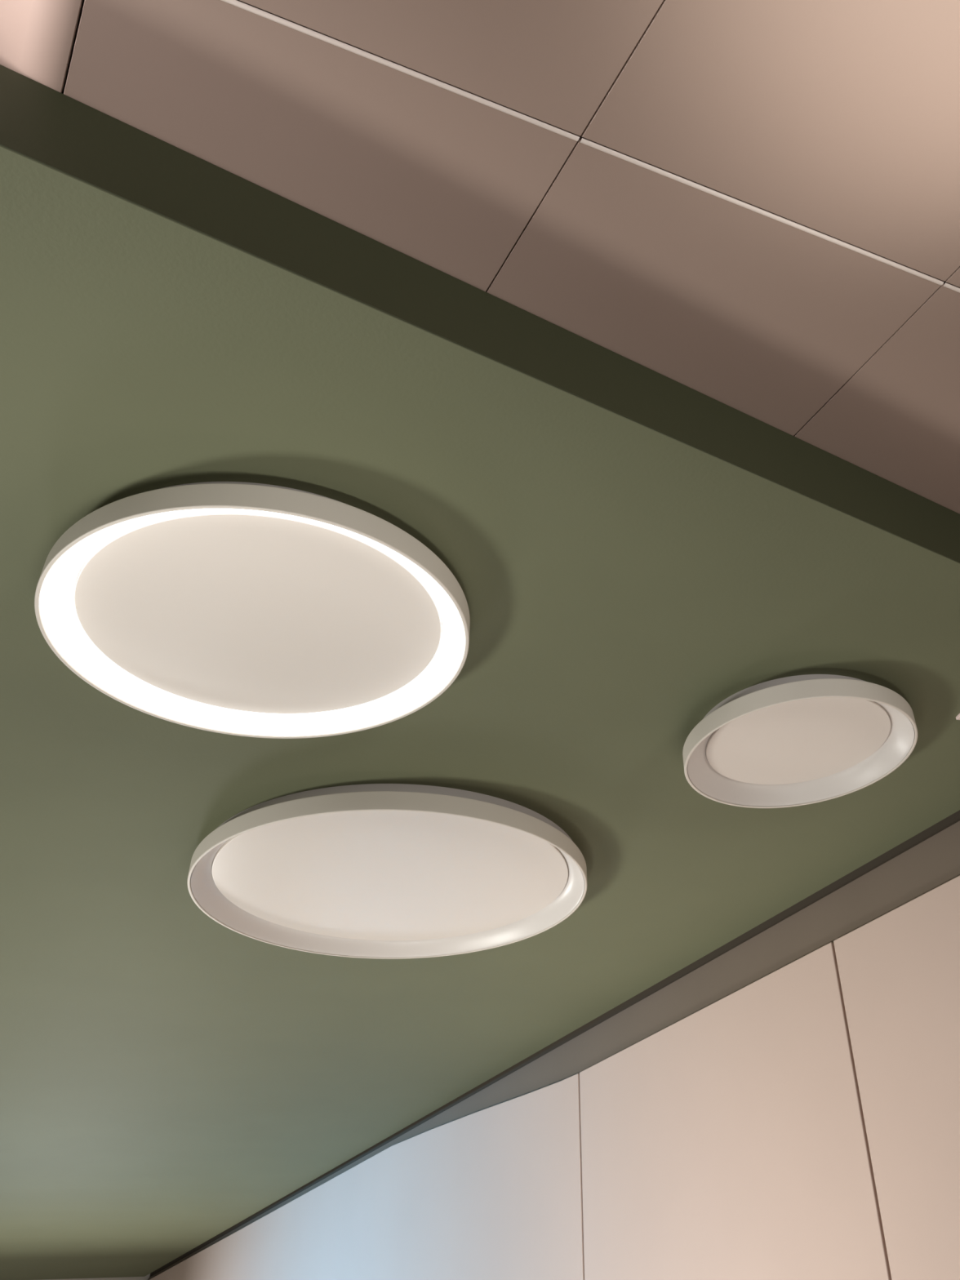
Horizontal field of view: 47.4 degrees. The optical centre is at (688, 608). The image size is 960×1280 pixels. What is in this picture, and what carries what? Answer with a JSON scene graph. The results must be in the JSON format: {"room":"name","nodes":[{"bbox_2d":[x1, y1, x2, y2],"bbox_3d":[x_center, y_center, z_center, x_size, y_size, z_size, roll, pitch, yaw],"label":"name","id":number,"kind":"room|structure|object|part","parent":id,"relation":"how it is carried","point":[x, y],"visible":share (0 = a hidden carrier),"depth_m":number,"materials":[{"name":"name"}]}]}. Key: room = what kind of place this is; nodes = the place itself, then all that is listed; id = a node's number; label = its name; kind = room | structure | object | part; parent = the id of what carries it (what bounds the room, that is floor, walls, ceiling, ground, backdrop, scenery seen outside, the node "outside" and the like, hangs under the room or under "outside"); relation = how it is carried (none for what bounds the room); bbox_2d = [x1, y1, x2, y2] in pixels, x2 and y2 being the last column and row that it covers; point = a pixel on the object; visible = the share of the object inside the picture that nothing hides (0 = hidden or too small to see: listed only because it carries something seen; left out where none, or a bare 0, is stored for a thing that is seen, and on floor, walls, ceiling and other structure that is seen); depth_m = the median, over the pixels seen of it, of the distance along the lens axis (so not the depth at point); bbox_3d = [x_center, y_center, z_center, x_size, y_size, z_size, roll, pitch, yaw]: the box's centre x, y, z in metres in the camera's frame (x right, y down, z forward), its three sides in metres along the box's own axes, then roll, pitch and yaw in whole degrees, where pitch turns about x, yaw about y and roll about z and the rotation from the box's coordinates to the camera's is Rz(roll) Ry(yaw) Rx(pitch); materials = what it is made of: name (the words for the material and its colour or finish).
{"room":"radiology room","nodes":[
{"label":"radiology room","id":0,"kind":"room"},
{"bbox_2d":[44,1273,150,1279],"bbox_3d":[-5.825,4.627,5.231,5.610,3.100,0.100,19,-43,-30],"label":"wall","id":1,"kind":"structure","parent":0,"point":[146,1277],"depth_m":7.07,"materials":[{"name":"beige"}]},
{"bbox_2d":[0,145,959,1279],"bbox_3d":[-3.582,1.510,3.262,5.395,0.120,8.240,19,-43,-30],"label":"ceiling","id":2,"kind":"structure","parent":0,"point":[170,1074],"depth_m":1.89,"materials":[{"name":"green paint"}]},
{"bbox_2d":[34,481,470,738],"bbox_3d":[-0.621,0.025,1.559,0.585,0.067,0.585,19,-43,-30],"label":"ceiling lamp","id":3,"kind":"object","parent":2,"relation":"attached to","point":[235,608],"visible":1,"depth_m":1.52,"materials":[{"name":"grey plastic"}]},
{"bbox_3d":[-0.622,0.009,1.571,0.538,0.028,0.538,19,-43,-30],"label":"mounting plate","id":4,"kind":"part","parent":3,"relation":"part of","materials":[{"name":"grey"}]},
{"bbox_2d":[186,783,586,959],"bbox_3d":[-0.643,0.604,2.332,0.837,0.064,0.837,19,-43,-30],"label":"ceiling lamp","id":5,"kind":"object","parent":2,"relation":"attached to","point":[382,871],"visible":1,"depth_m":2.29,"materials":[{"name":"grey plastic"}]},
{"bbox_3d":[-0.645,0.589,2.343,0.804,0.026,0.804,19,-43,-30],"label":"mounting plate","id":6,"kind":"part","parent":5,"relation":"part of","materials":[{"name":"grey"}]},
{"bbox_2d":[0,64,959,562],"bbox_3d":[-1.262,-0.693,0.664,5.395,0.119,0.001,19,-43,-30],"label":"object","id":7,"kind":"structure","parent":2,"relation":"attached to","point":[39,122],"depth_m":1.24,"materials":[{"name":"green paint"}]},
{"bbox_2d":[682,674,917,808],"bbox_3d":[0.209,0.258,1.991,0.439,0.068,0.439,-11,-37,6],"label":"ceiling lamp","id":8,"kind":"object","parent":2,"relation":"attached to","point":[807,739],"visible":1,"depth_m":1.99,"materials":[{"name":"grey plastic"}]},
{"bbox_3d":[0.207,0.243,2.002,0.384,0.031,0.384,19,-43,-30],"label":"mounting plate","id":9,"kind":"part","parent":8,"relation":"part of","materials":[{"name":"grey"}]},
{"bbox_2d":[0,0,959,514],"bbox_3d":[-0.403,-1.545,-0.160,5.510,0.103,4.600,19,-43,-30],"label":"wall","id":10,"kind":"structure","parent":0,"point":[837,119],"depth_m":1.18,"materials":[{"name":"brown"}]},
{"bbox_2d":[221,0,959,293],"bbox_3d":[0.905,-0.904,0.801,2.044,0.002,2.178,19,-43,-30],"label":"trim","id":11,"kind":"structure","parent":10,"relation":"attached to","point":[247,7],"depth_m":1.16,"materials":[{"name":"beige"}]},
{"bbox_2d":[149,809,959,1279],"bbox_3d":[-0.156,2.166,2.783,0.100,3.100,12.000,19,-43,-30],"label":"wall","id":12,"kind":"structure","parent":0,"point":[802,1122],"depth_m":2.75,"materials":[{"name":"brown"}]},
{"bbox_2d":[148,821,959,1279],"bbox_3d":[-0.270,1.373,3.353,0.004,0.121,12.000,19,-43,-30],"label":"trim","id":13,"kind":"structure","parent":12,"relation":"attached to","point":[935,861],"depth_m":2.91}
]}

